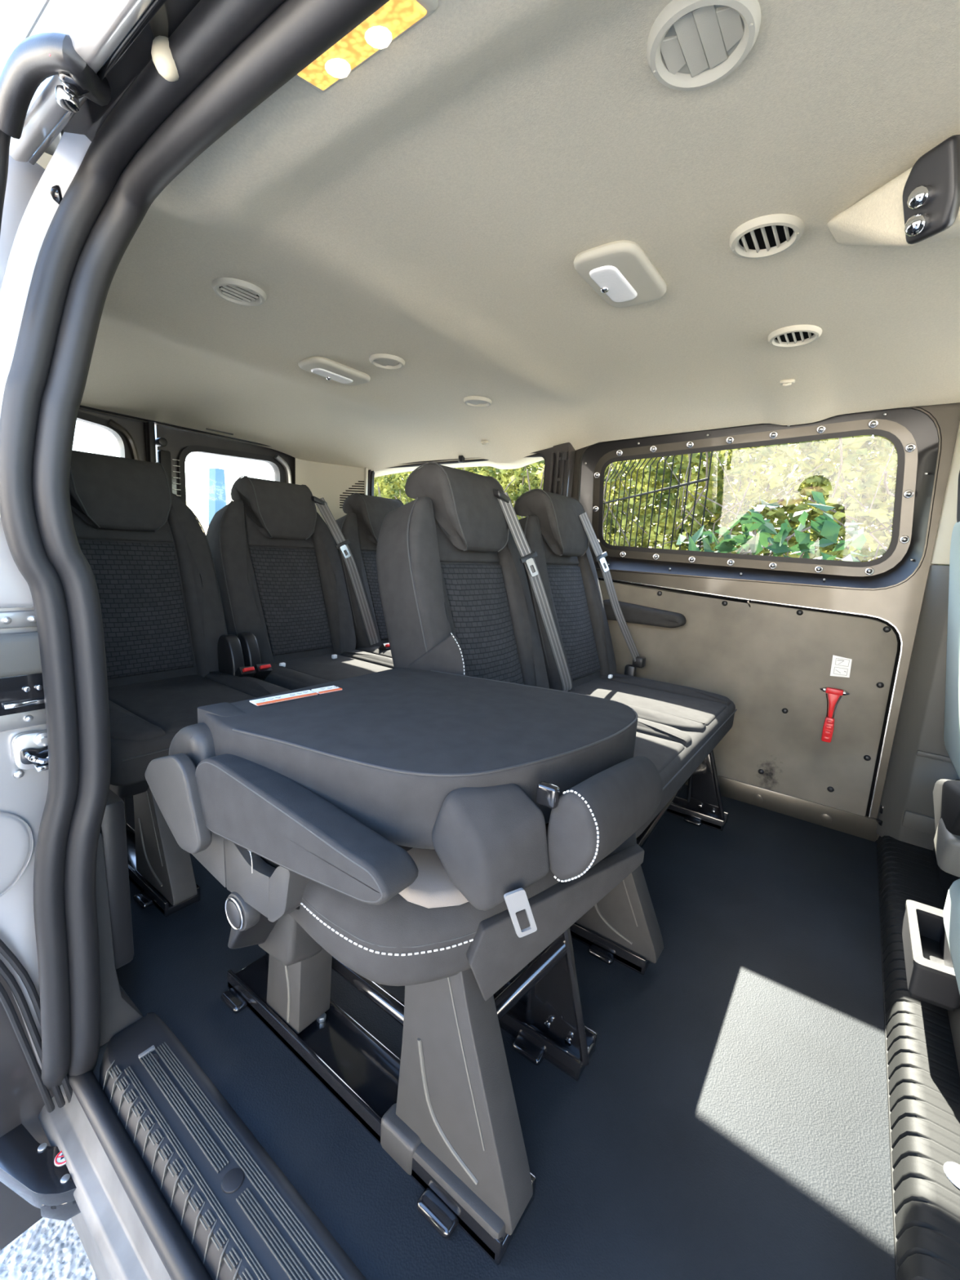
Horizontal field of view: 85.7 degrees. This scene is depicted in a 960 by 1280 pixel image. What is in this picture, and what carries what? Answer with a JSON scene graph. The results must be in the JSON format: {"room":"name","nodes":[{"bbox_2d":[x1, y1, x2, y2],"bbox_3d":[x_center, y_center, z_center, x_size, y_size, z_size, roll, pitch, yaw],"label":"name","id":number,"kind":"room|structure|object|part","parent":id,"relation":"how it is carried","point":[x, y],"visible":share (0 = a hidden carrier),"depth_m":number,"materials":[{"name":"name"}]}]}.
{"room":"vehicle interior","nodes":[
{"label":"vehicle interior","id":0,"kind":"room"},
{"bbox_2d":[0,0,52,168],"bbox_3d":[0.174,-0.761,1.170,3.900,0.030,1.765,11,12,35],"label":"trim","id":1,"kind":"structure","parent":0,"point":[30,13],"depth_m":0.59,"materials":[{"name":"grey paint"}]},
{"bbox_2d":[0,974,53,1250],"bbox_3d":[-1.321,0.034,1.169,1.600,1.630,0.090,11,12,35],"label":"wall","id":2,"kind":"structure","parent":0,"point":[21,1101],"depth_m":0.81,"materials":[{"name":"paint"}]},
{"bbox_2d":[0,129,11,234],"bbox_3d":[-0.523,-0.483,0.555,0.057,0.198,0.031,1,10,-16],"label":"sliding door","id":3,"kind":"structure","parent":2,"relation":"in","point":[5,140],"depth_m":0.56,"materials":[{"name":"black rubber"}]},
{"bbox_2d":[0,1123,80,1221],"bbox_3d":[-0.683,0.788,0.783,0.282,0.053,0.073,6,10,14],"label":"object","id":4,"kind":"structure","parent":2,"relation":"in","point":[38,1173],"depth_m":0.75,"materials":[{"name":"black metal"}]},
{"bbox_2d":[0,132,91,517],"bbox_3d":[0.153,-0.255,0.126,1.777,0.474,0.136,11,12,35],"label":"trim","id":5,"kind":"structure","parent":2,"relation":"attached to","point":[69,153],"depth_m":0.62,"materials":[{"name":"grey paint"}]},
{"bbox_2d":[0,32,111,139],"bbox_3d":[-0.428,-0.536,0.500,0.138,0.060,0.064,4,10,6],"label":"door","id":6,"kind":"structure","parent":2,"relation":"in","point":[37,58],"depth_m":0.49,"materials":[{"name":"black plastic"}]},
{"bbox_2d":[49,185,62,204],"bbox_3d":[-0.522,-0.542,0.632,0.028,0.028,0.027,2,10,-9],"label":"screw","id":7,"kind":"object","parent":2,"relation":"attached to","point":[55,192],"visible":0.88,"depth_m":0.62,"materials":[{"name":"black metal"}]},
{"bbox_2d":[8,0,153,162],"bbox_3d":[0.165,-0.458,0.093,1.780,0.052,0.030,11,12,35],"label":"trim","id":8,"kind":"structure","parent":2,"relation":"attached to","point":[95,28],"depth_m":0.47,"materials":[{"name":"grey paint"}]},
{"bbox_2d":[38,1041,171,1279],"bbox_3d":[-0.134,0.913,0.528,1.350,0.265,0.170,11,12,35],"label":"door sill","id":9,"kind":"structure","parent":2,"relation":"attached to","point":[117,1245],"depth_m":0.72,"materials":[{"name":"paint"}]},
{"bbox_2d":[28,0,199,164],"bbox_3d":[0.191,-0.467,0.132,1.785,0.045,0.064,11,12,35],"label":"trim","id":10,"kind":"structure","parent":2,"relation":"attached to","point":[133,54],"depth_m":0.50,"materials":[{"name":"black metal"}]},
{"bbox_2d":[99,789,133,968],"bbox_3d":[-1.192,0.292,1.277,1.500,0.300,0.038,11,12,35],"label":"trim","id":11,"kind":"structure","parent":2,"relation":"attached to","point":[113,829],"depth_m":0.84,"materials":[{"name":"black plastic"}]},
{"bbox_2d":[95,832,142,1047],"bbox_3d":[-0.616,0.480,0.850,0.055,0.368,0.081,11,12,35],"label":"trim","id":12,"kind":"structure","parent":2,"relation":"attached to","point":[118,1011],"depth_m":0.84,"materials":[{"name":"grey plastic"}]},
{"bbox_2d":[151,35,178,81],"bbox_3d":[-0.295,-0.548,0.487,0.026,0.032,0.026,11,12,35],"label":"plug","id":13,"kind":"object","parent":2,"relation":"attached to","point":[162,56],"visible":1,"depth_m":0.48,"materials":[{"name":"beige plastic"}]},
{"bbox_2d":[98,1012,366,1279],"bbox_3d":[-0.109,0.766,0.516,1.240,0.062,0.104,11,12,35],"label":"sill tread","id":14,"kind":"structure","parent":2,"relation":"attached to","point":[241,1215],"depth_m":0.68,"materials":[{"name":"grey plastic"}]},
{"bbox_2d":[0,155,72,1112],"bbox_3d":[-0.632,0.081,0.706,0.046,1.377,0.259,11,12,35],"label":"door frame","id":15,"kind":"structure","parent":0,"point":[23,799],"depth_m":0.72,"materials":[{"name":"grey paint"}]},
{"bbox_2d":[13,769,24,778],"bbox_3d":[-0.638,0.186,0.716,0.008,0.012,0.012,11,12,35],"label":"bolt","id":16,"kind":"object","parent":15,"relation":"attached to","point":[19,774],"visible":1,"depth_m":0.71,"materials":[{"name":"metal"}]},
{"bbox_2d":[0,631,44,715],"bbox_3d":[-0.641,0.048,0.652,0.031,0.106,0.170,11,12,35],"label":"door latch","id":17,"kind":"object","parent":15,"relation":"attached to","point":[21,683],"visible":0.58,"depth_m":0.68,"materials":[{"name":"grey metal"}]},
{"bbox_2d":[11,729,48,771],"bbox_3d":[-0.610,0.155,0.718,0.037,0.054,0.054,11,12,35],"label":"door latch","id":18,"kind":"object","parent":15,"relation":"attached to","point":[29,749],"depth_m":0.71,"materials":[{"name":"metal"}]},
{"bbox_2d":[0,0,389,1279],"bbox_3d":[0.128,0.175,0.241,1.820,1.331,0.179,11,12,35],"label":"seal","id":19,"kind":"object","parent":15,"relation":"attached to","point":[229,56],"visible":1,"depth_m":0.64,"materials":[{"name":"black rubber"}]},
{"bbox_2d":[76,408,172,491],"bbox_3d":[-1.627,-0.251,1.982,0.095,1.330,0.845,11,12,35],"label":"door","id":20,"kind":"structure","parent":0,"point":[136,440],"depth_m":2.12,"materials":[{"name":"paint"}]},
{"bbox_3d":[-1.364,-0.657,2.212,0.060,0.520,0.080,11,12,35],"label":"latch post","id":21,"kind":"part","parent":20,"relation":"part of","materials":[{"name":"black plastic"}]},
{"bbox_2d":[367,447,552,495],"bbox_3d":[-0.309,-0.295,2.596,1.480,1.360,0.030,11,12,35],"label":"wall","id":22,"kind":"structure","parent":0,"point":[547,453],"depth_m":2.10,"materials":[{"name":"paint"}]},
{"bbox_2d":[79,404,271,448],"bbox_3d":[-1.325,-0.925,2.222,0.090,0.023,1.730,11,12,35],"label":"trim","id":23,"kind":"structure","parent":22,"relation":"attached to","point":[81,406],"depth_m":2.19,"materials":[{"name":"paint"}]},
{"bbox_2d":[154,425,295,503],"bbox_3d":[-1.137,-0.340,2.655,0.078,1.330,0.900,11,12,35],"label":"door","id":24,"kind":"structure","parent":22,"relation":"in","point":[180,443],"depth_m":2.36,"materials":[{"name":"paint"}]},
{"bbox_2d":[295,457,368,522],"bbox_3d":[-0.802,-0.533,2.792,0.396,0.840,0.067,4,10,3],"label":"trim","id":25,"kind":"structure","parent":22,"relation":"attached to","point":[335,483],"depth_m":2.73,"materials":[{"name":"beige plastic"}]},
{"bbox_2d":[369,453,546,496],"bbox_3d":[-0.166,-0.592,2.435,1.055,0.515,0.045,11,12,35],"label":"window","id":26,"kind":"structure","parent":22,"relation":"in","point":[461,459],"depth_m":2.38,"materials":[{"name":"plastic"}]},
{"bbox_2d":[548,442,575,497],"bbox_3d":[0.301,-0.147,2.166,0.090,1.290,0.074,11,12,35],"label":"trim","id":27,"kind":"structure","parent":22,"relation":"attached to","point":[562,457],"depth_m":2.05,"materials":[{"name":"paint"}]},
{"bbox_2d":[115,784,895,1279],"bbox_3d":[-0.305,0.538,1.739,2.665,0.040,1.700,11,12,35],"label":"floor","id":28,"kind":"structure","parent":0,"point":[726,1118],"depth_m":0.82,"materials":[{"name":"plastic"}]},
{"bbox_2d":[69,449,290,917],"bbox_3d":[-0.846,0.027,1.381,0.770,1.026,0.485,11,12,35],"label":"seat","id":29,"kind":"object","parent":28,"relation":"on","point":[171,653],"visible":0.65,"depth_m":1.41,"materials":[{"name":"fabric"}]},
{"bbox_3d":[-1.024,-0.352,1.464,0.065,0.143,0.263,11,12,35],"label":"panel","id":30,"kind":"part","parent":29,"relation":"part of","materials":[{"name":"fabric"}]},
{"bbox_3d":[-1.010,0.374,1.396,0.119,0.280,0.050,11,12,35],"label":"leg","id":31,"kind":"part","parent":29,"relation":"part of","materials":[{"name":"grey plastic"}]},
{"bbox_3d":[-1.022,-0.140,1.491,0.283,0.570,0.300,11,12,35],"label":"backrest","id":32,"kind":"part","parent":29,"relation":"part of","materials":[{"name":"fabric"}]},
{"bbox_3d":[-0.893,0.541,1.304,0.565,0.036,0.097,11,12,35],"label":"floor rail","id":33,"kind":"part","parent":29,"relation":"part of","materials":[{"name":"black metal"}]},
{"bbox_3d":[-0.714,0.409,1.165,0.195,0.306,0.050,11,12,35],"label":"leg","id":34,"kind":"part","parent":29,"relation":"part of","materials":[{"name":"grey plastic"}]},
{"bbox_2d":[110,678,248,786],"bbox_3d":[-0.774,0.196,1.350,0.478,0.092,0.485,11,12,35],"label":"cushion","id":35,"kind":"object","parent":29,"relation":"on","point":[171,705],"depth_m":1.22,"materials":[{"name":"fabric"}]},
{"bbox_2d":[206,475,404,690],"bbox_3d":[-0.415,-0.050,1.960,0.769,1.026,1.003,11,12,35],"label":"seat","id":36,"kind":"object","parent":28,"relation":"on","point":[300,593],"visible":0.65,"depth_m":1.83,"materials":[{"name":"fabric"}]},
{"bbox_3d":[-0.726,-0.405,1.865,0.065,0.143,0.263,11,12,35],"label":"panel","id":37,"kind":"part","parent":36,"relation":"part of","materials":[{"name":"fabric"}]},
{"bbox_3d":[-0.724,-0.193,1.891,0.283,0.570,0.300,11,12,35],"label":"backrest","id":38,"kind":"part","parent":36,"relation":"part of","materials":[{"name":"fabric"}]},
{"bbox_3d":[-0.512,-0.336,1.964,0.042,0.051,0.009,-4,13,-37],"label":"latch plate","id":39,"kind":"part","parent":36,"relation":"part of","materials":[{"name":"silver metal"}]},
{"bbox_3d":[-0.439,-0.456,2.252,0.065,0.143,0.263,11,12,35],"label":"panel","id":40,"kind":"part","parent":36,"relation":"part of","materials":[{"name":"fabric"}]},
{"bbox_3d":[-0.437,-0.244,2.278,0.283,0.570,0.300,11,12,35],"label":"backrest","id":41,"kind":"part","parent":36,"relation":"part of","materials":[{"name":"fabric"}]},
{"bbox_2d":[144,667,662,1265],"bbox_3d":[-0.104,0.391,0.841,0.673,0.586,0.570,11,12,35],"label":"seat","id":42,"kind":"object","parent":28,"relation":"on","point":[438,836],"visible":1,"depth_m":0.65,"materials":[{"name":"fabric"}]},
{"bbox_3d":[-0.417,0.215,0.711,0.160,0.129,0.018,11,12,35],"label":"recline lever","id":43,"kind":"part","parent":42,"relation":"part of","materials":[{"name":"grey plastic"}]},
{"bbox_3d":[-0.323,0.367,0.707,0.053,0.053,0.023,11,12,35],"label":"knob","id":44,"kind":"part","parent":42,"relation":"part of","materials":[{"name":"grey plastic"}]},
{"bbox_3d":[-0.335,0.421,0.762,0.106,0.158,0.070,11,12,35],"label":"tip lever","id":45,"kind":"part","parent":42,"relation":"part of","materials":[{"name":"black plastic"}]},
{"bbox_3d":[-0.305,0.534,0.875,0.103,0.210,0.062,11,12,35],"label":"leg","id":46,"kind":"part","parent":42,"relation":"part of","materials":[{"name":"grey plastic"}]},
{"bbox_3d":[-0.222,0.221,0.612,0.382,0.111,0.066,11,12,35],"label":"armrest","id":47,"kind":"part","parent":42,"relation":"part of","materials":[{"name":"fabric"}]},
{"bbox_3d":[-0.205,0.671,0.806,0.613,0.036,0.107,11,12,35],"label":"floor rail","id":48,"kind":"part","parent":42,"relation":"part of","materials":[{"name":"black metal"}]},
{"bbox_2d":[288,904,471,986],"bbox_3d":[-0.035,0.339,0.814,0.463,0.070,0.491,11,12,35],"label":"cushion","id":49,"kind":"object","parent":42,"relation":"on","point":[446,957],"depth_m":0.59,"materials":[{"name":"fabric"}]},
{"bbox_3d":[-0.066,0.157,0.811,0.503,0.112,0.517,11,12,35],"label":"folded backrest","id":50,"kind":"part","parent":42,"relation":"part of","materials":[{"name":"fabric"}]},
{"bbox_3d":[-0.027,0.282,0.659,0.185,0.020,0.141,-6,14,-43],"label":"seat panel","id":51,"kind":"part","parent":42,"relation":"part of","materials":[{"name":"grey fabric"}]},
{"bbox_3d":[-0.051,0.696,0.674,0.200,0.050,0.035,11,12,35],"label":"rail","id":52,"kind":"part","parent":42,"relation":"part of","materials":[{"name":"grey plastic"}]},
{"bbox_3d":[-0.017,0.523,0.657,0.195,0.340,0.050,11,12,35],"label":"leg","id":53,"kind":"part","parent":42,"relation":"part of","materials":[{"name":"grey plastic"}]},
{"bbox_2d":[301,822,636,954],"bbox_3d":[-0.032,0.286,0.804,0.469,0.063,0.497,11,12,35],"label":"cushion","id":54,"kind":"object","parent":42,"relation":"on","point":[430,916],"depth_m":0.60,"materials":[{"name":"fabric"}]},
{"bbox_3d":[0.044,0.292,0.554,0.044,0.059,0.005,-2,11,-27],"label":"latch plate","id":55,"kind":"part","parent":42,"relation":"part of","materials":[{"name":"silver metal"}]},
{"bbox_3d":[-0.052,0.645,1.002,0.555,0.036,0.092,11,12,35],"label":"floor rail","id":56,"kind":"part","parent":42,"relation":"part of","materials":[{"name":"black metal"}]},
{"bbox_3d":[0.132,0.542,0.851,0.130,0.290,0.014,11,12,35],"label":"leg","id":57,"kind":"part","parent":42,"relation":"part of","materials":[{"name":"black metal"}]},
{"bbox_2d":[376,462,737,974],"bbox_3d":[0.301,0.078,1.481,0.769,1.026,1.045,11,12,35],"label":"seat","id":58,"kind":"object","parent":28,"relation":"on","point":[468,587],"visible":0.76,"depth_m":1.34,"materials":[{"name":"fabric"}]},
{"bbox_3d":[-0.043,-0.271,1.343,0.065,0.143,0.263,11,12,35],"label":"panel","id":59,"kind":"part","parent":58,"relation":"part of","materials":[{"name":"fabric"}]},
{"bbox_3d":[-0.041,-0.059,1.369,0.283,0.570,0.300,11,12,35],"label":"backrest","id":60,"kind":"part","parent":58,"relation":"part of","materials":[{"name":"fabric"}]},
{"bbox_3d":[0.139,-0.195,1.390,0.038,0.050,0.017,-5,13,-39],"label":"latch plate","id":61,"kind":"part","parent":58,"relation":"part of","materials":[{"name":"silver metal"}]},
{"bbox_3d":[0.254,-0.324,1.742,0.065,0.143,0.263,11,12,35],"label":"panel","id":62,"kind":"part","parent":58,"relation":"part of","materials":[{"name":"fabric"}]},
{"bbox_3d":[0.256,-0.112,1.768,0.283,0.570,0.300,11,12,35],"label":"backrest","id":63,"kind":"part","parent":58,"relation":"part of","materials":[{"name":"fabric"}]},
{"bbox_3d":[0.425,-0.258,1.770,0.039,0.050,0.017,-4,13,-37],"label":"latch plate","id":64,"kind":"part","parent":58,"relation":"part of","materials":[{"name":"silver metal"}]},
{"bbox_3d":[0.120,0.616,1.225,0.565,0.036,0.097,11,12,35],"label":"floor rail","id":65,"kind":"part","parent":58,"relation":"part of","materials":[{"name":"black metal"}]},
{"bbox_3d":[0.297,0.504,1.089,0.194,0.265,0.050,11,12,35],"label":"leg","id":66,"kind":"part","parent":58,"relation":"part of","materials":[{"name":"grey plastic"}]},
{"bbox_2d":[635,699,735,838],"bbox_3d":[0.362,0.249,1.437,0.478,0.092,0.930,11,12,35],"label":"cushion","id":67,"kind":"object","parent":58,"relation":"on","point":[677,754],"depth_m":1.29,"materials":[{"name":"fabric"}]},
{"bbox_3d":[0.552,0.539,1.805,0.565,0.036,0.097,11,12,35],"label":"floor rail","id":68,"kind":"part","parent":58,"relation":"part of","materials":[{"name":"black metal"}]},
{"bbox_3d":[0.736,0.449,1.667,0.130,0.260,0.014,11,12,35],"label":"leg","id":69,"kind":"part","parent":58,"relation":"part of","materials":[{"name":"black metal"}]},
{"bbox_2d":[876,835,959,1279],"bbox_3d":[0.923,0.732,0.801,0.462,0.051,1.720,11,12,35],"label":"step","id":70,"kind":"structure","parent":28,"relation":"on","point":[924,1077],"depth_m":0.79,"materials":[{"name":"black plastic"}]},
{"bbox_2d":[901,778,959,1075],"bbox_3d":[0.795,0.279,0.498,0.454,0.928,0.958,11,12,35],"label":"panel","id":71,"kind":"object","parent":70,"relation":"on","point":[931,935],"visible":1,"depth_m":0.87,"materials":[{"name":"grey plastic"}]},
{"bbox_2d":[901,909,959,1008],"bbox_3d":[0.824,0.568,0.945,0.067,0.056,0.213,11,12,35],"label":"tray","id":72,"kind":"object","parent":71,"relation":"on","point":[931,976],"depth_m":0.91,"materials":[{"name":"grey plastic"}]},
{"bbox_2d":[942,878,959,994],"bbox_3d":[0.863,0.480,0.625,0.430,0.120,0.320,11,12,35],"label":"cushion","id":73,"kind":"object","parent":71,"relation":"on","point":[951,913],"depth_m":0.79,"materials":[{"name":"grey fabric"}]},
{"bbox_3d":[0.950,0.589,0.751,0.364,0.248,0.400,11,12,35],"label":"seat","id":74,"kind":"part","parent":71,"relation":"part of","materials":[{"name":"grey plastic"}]},
{"bbox_2d":[933,471,959,901],"bbox_3d":[1.283,0.120,1.167,0.449,1.064,0.439,11,12,35],"label":"seat","id":75,"kind":"object","parent":70,"relation":"on","point":[952,708],"visible":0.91,"depth_m":1.29,"materials":[{"name":"grey fabric"}]},
{"bbox_3d":[1.295,0.533,1.188,0.330,0.248,0.400,11,12,35],"label":"seat","id":76,"kind":"part","parent":75,"relation":"part of","materials":[{"name":"black plastic"}]},
{"bbox_3d":[1.190,0.018,1.222,0.173,0.634,0.438,11,12,35],"label":"backrest","id":77,"kind":"part","parent":75,"relation":"part of","materials":[{"name":"grey fabric"}]},
{"bbox_2d":[943,1161,959,1188],"bbox_3d":[0.634,0.709,0.682,0.034,0.006,0.034,11,12,35],"label":"button","id":78,"kind":"object","parent":70,"relation":"on","point":[952,1170],"visible":1,"depth_m":0.69,"materials":[{"name":"white plastic"}]},
{"bbox_2d":[79,0,959,477],"bbox_3d":[0.076,-0.641,1.256,3.420,0.250,1.680,11,12,35],"label":"ceiling","id":79,"kind":"structure","parent":0,"point":[433,208],"depth_m":0.87,"materials":[{"name":"beige fabric"}]},
{"bbox_2d":[205,427,233,435],"bbox_3d":[-1.159,-0.930,2.305,0.010,0.008,0.120,11,12,35],"label":"headliner slot","id":80,"kind":"object","parent":79,"relation":"attached to","point":[206,428],"visible":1,"depth_m":2.30,"materials":[{"name":"grey plastic"}]},
{"bbox_2d":[211,277,266,306],"bbox_3d":[-0.508,-0.734,1.092,0.106,0.016,0.106,11,12,35],"label":"ceiling vent","id":81,"kind":"object","parent":79,"relation":"in","point":[238,291],"visible":1,"depth_m":1.08,"materials":[{"name":"beige plastic"}]},
{"bbox_2d":[297,356,370,385],"bbox_3d":[-0.436,-0.805,1.561,0.120,0.029,0.210,11,12,35],"label":"recessed light","id":82,"kind":"object","parent":79,"relation":"in","point":[329,369],"visible":1,"depth_m":1.53,"materials":[{"name":"beige plastic"}]},
{"bbox_2d":[294,0,438,92],"bbox_3d":[-0.111,-0.549,0.467,0.162,0.030,0.047,11,12,35],"label":"recessed light","id":83,"kind":"object","parent":79,"relation":"in","point":[395,18],"visible":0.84,"depth_m":0.46,"materials":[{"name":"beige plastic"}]},
{"bbox_3d":[-0.136,-0.546,0.490,0.027,0.012,0.027,11,12,35],"label":"bulb","id":84,"kind":"part","parent":83,"relation":"part of","materials":[{"name":"beige glass"}]},
{"bbox_3d":[-0.091,-0.537,0.458,0.027,0.012,0.027,11,12,35],"label":"bulb","id":85,"kind":"part","parent":83,"relation":"part of","materials":[{"name":"beige glass"}]},
{"bbox_2d":[368,353,404,368],"bbox_3d":[-0.262,-0.784,1.456,0.100,0.015,0.100,11,12,35],"label":"ceiling vent","id":86,"kind":"object","parent":79,"relation":"in","point":[384,361],"visible":1,"depth_m":1.45,"materials":[{"name":"beige plastic"}]},
{"bbox_2d":[463,395,492,407],"bbox_3d":[-0.007,-0.827,1.794,0.100,0.015,0.100,11,12,35],"label":"ceiling vent","id":87,"kind":"object","parent":79,"relation":"in","point":[473,401],"visible":1,"depth_m":1.78,"materials":[{"name":"beige plastic"}]},
{"bbox_2d":[480,440,488,445],"bbox_3d":[0.021,-0.810,2.132,0.036,0.020,0.025,11,12,35],"label":"coat hook","id":88,"kind":"object","parent":79,"relation":"attached to","point":[483,442],"visible":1,"depth_m":2.12,"materials":[{"name":"beige plastic"}]},
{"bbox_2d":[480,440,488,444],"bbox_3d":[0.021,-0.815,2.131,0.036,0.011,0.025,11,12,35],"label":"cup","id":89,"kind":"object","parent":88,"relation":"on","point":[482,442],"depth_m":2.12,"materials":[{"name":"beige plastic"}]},
{"bbox_2d":[573,240,666,307],"bbox_3d":[0.261,-0.663,0.953,0.120,0.029,0.210,11,12,35],"label":"recessed light","id":90,"kind":"object","parent":79,"relation":"in","point":[620,273],"visible":1,"depth_m":0.92,"materials":[{"name":"beige plastic"}]},
{"bbox_2d":[646,0,761,90],"bbox_3d":[0.218,-0.588,0.508,0.104,0.015,0.104,11,12,35],"label":"ceiling vent","id":91,"kind":"object","parent":79,"relation":"in","point":[692,45],"visible":1,"depth_m":0.51,"materials":[{"name":"beige plastic"}]},
{"bbox_2d":[728,213,804,258],"bbox_3d":[0.445,-0.627,0.805,0.104,0.015,0.104,11,12,35],"label":"ceiling vent","id":92,"kind":"object","parent":79,"relation":"in","point":[769,235],"visible":1,"depth_m":0.80,"materials":[{"name":"beige plastic"}]},
{"bbox_2d":[779,378,795,386],"bbox_3d":[0.827,-0.690,1.392,0.036,0.020,0.025,11,12,35],"label":"coat hook","id":93,"kind":"object","parent":79,"relation":"attached to","point":[785,382],"visible":1,"depth_m":1.38,"materials":[{"name":"beige plastic"}]},
{"bbox_2d":[768,324,822,347],"bbox_3d":[0.695,-0.672,1.145,0.104,0.015,0.104,11,12,35],"label":"ceiling vent","id":94,"kind":"object","parent":79,"relation":"in","point":[795,335],"visible":1,"depth_m":1.14,"materials":[{"name":"beige plastic"}]},
{"bbox_2d":[826,167,959,246],"bbox_3d":[0.647,-0.551,0.677,0.336,0.096,0.261,11,12,35],"label":"trim","id":95,"kind":"structure","parent":79,"relation":"attached to","point":[877,219],"depth_m":0.69,"materials":[{"name":"beige plastic"}]},
{"bbox_2d":[902,134,959,244],"bbox_3d":[0.539,-0.533,0.617,0.049,0.086,0.057,-1,11,-21],"label":"anchor","id":96,"kind":"object","parent":79,"relation":"attached to","point":[931,189],"visible":1,"depth_m":0.61,"materials":[{"name":"black plastic"}]},
{"bbox_2d":[571,402,959,839],"bbox_3d":[0.814,-0.109,1.880,1.225,1.375,0.060,11,12,35],"label":"wall","id":97,"kind":"structure","parent":0,"point":[895,595],"depth_m":1.59,"materials":[{"name":"brown metal"}]},
{"bbox_2d":[597,577,902,817],"bbox_3d":[0.776,0.142,1.898,1.162,0.695,0.018,11,12,35],"label":"trim board","id":98,"kind":"object","parent":97,"relation":"attached to","point":[773,663],"visible":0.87,"depth_m":1.73,"materials":[{"name":"brown"}]},
{"bbox_2d":[603,599,686,627],"bbox_3d":[0.609,-0.099,1.940,0.310,0.075,0.075,11,12,35],"label":"armrest","id":99,"kind":"object","parent":98,"relation":"attached to","point":[632,613],"depth_m":1.90,"materials":[{"name":"plastic"}]},
{"bbox_2d":[819,687,849,742],"bbox_3d":[1.111,0.239,1.642,0.078,0.174,0.023,11,12,35],"label":"hammer","id":100,"kind":"object","parent":98,"relation":"attached to","point":[833,694],"visible":1,"depth_m":1.64,"materials":[{"name":"red plastic"}]},
{"bbox_2d":[830,654,852,677],"bbox_3d":[1.132,0.084,1.621,0.052,0.067,0.003,11,12,35],"label":"sticker","id":101,"kind":"object","parent":98,"relation":"attached to","point":[841,666],"visible":1,"depth_m":1.62,"materials":[{"name":"white paper"}]},
{"bbox_2d":[584,413,928,580],"bbox_3d":[0.856,-0.482,1.806,1.074,0.494,0.076,11,12,35],"label":"window","id":102,"kind":"structure","parent":97,"relation":"in","point":[903,440],"depth_m":1.69,"materials":[{"name":"brown metal"}]},
{"bbox_2d":[684,775,877,841],"bbox_3d":[0.790,0.510,1.947,1.135,0.072,0.032,11,12,35],"label":"trim","id":103,"kind":"structure","parent":97,"relation":"attached to","point":[864,827],"depth_m":1.73,"materials":[{"name":"brown metal"}]},
{"bbox_2d":[875,840,899,1279],"bbox_3d":[0.738,0.722,0.938,0.006,0.006,1.720,11,12,35],"label":"trim","id":104,"kind":"structure","parent":97,"relation":"attached to","point":[896,1267],"depth_m":0.81,"materials":[{"name":"black plastic"}]},
{"bbox_2d":[875,564,959,850],"bbox_3d":[1.362,0.217,1.446,0.295,0.830,0.102,11,12,35],"label":"trim","id":105,"kind":"structure","parent":97,"relation":"attached to","point":[919,757],"depth_m":1.49,"materials":[{"name":"grey plastic"}]},
{"bbox_2d":[930,423,959,564],"bbox_3d":[1.404,-0.413,1.337,0.292,0.448,0.092,11,12,35],"label":"trim","id":106,"kind":"structure","parent":97,"relation":"attached to","point":[948,519],"depth_m":1.42,"materials":[{"name":"beige plastic"}]},
{"label":"outside","id":107,"kind":"structure","parent":0,"visible":0},
{"bbox_2d":[208,467,226,526],"bbox_3d":[-60.210,-31.182,118.690,3.000,15.500,3.200,11,12,35],"label":"tower","id":108,"kind":"structure","parent":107,"point":[217,492],"depth_m":117.26,"materials":[{"name":"blue glass"}]},
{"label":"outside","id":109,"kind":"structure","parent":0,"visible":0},
{"bbox_2d":[0,1217,97,1279],"bbox_3d":[-2.179,-1.191,13.992,100.000,0.070,100.000,11,12,35],"label":"ground","id":110,"kind":"structure","parent":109,"point":[51,1249],"depth_m":0.97,"materials":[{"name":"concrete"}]},
{"bbox_2d":[603,451,712,550],"bbox_3d":[1.183,-0.506,4.628,0.097,2.182,3.142,2,10,-5],"label":"iron fence","id":111,"kind":"object","parent":110,"relation":"on","point":[697,481],"visible":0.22,"depth_m":3.73,"materials":[{"name":"black metal"}]},
{"bbox_3d":[1.184,-1.215,4.503,0.014,0.036,3.125,2,10,-5],"label":"rail","id":112,"kind":"part","parent":111,"relation":"part of","materials":[{"name":"black metal"}]},
{"bbox_2d":[675,490,867,561],"bbox_3d":[1.434,-0.191,2.716,0.930,1.159,0.695,11,12,35],"label":"shrub","id":113,"kind":"object","parent":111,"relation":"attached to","point":[829,529],"visible":0.22,"depth_m":2.56,"materials":[{"name":"green plant"}]},
{"bbox_2d":[373,435,949,565],"bbox_3d":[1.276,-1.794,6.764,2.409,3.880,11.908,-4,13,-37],"label":"trees","id":114,"kind":"object","parent":110,"relation":"on","point":[869,468],"visible":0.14,"depth_m":4.10,"materials":[{"name":"green plant"}]}
]}

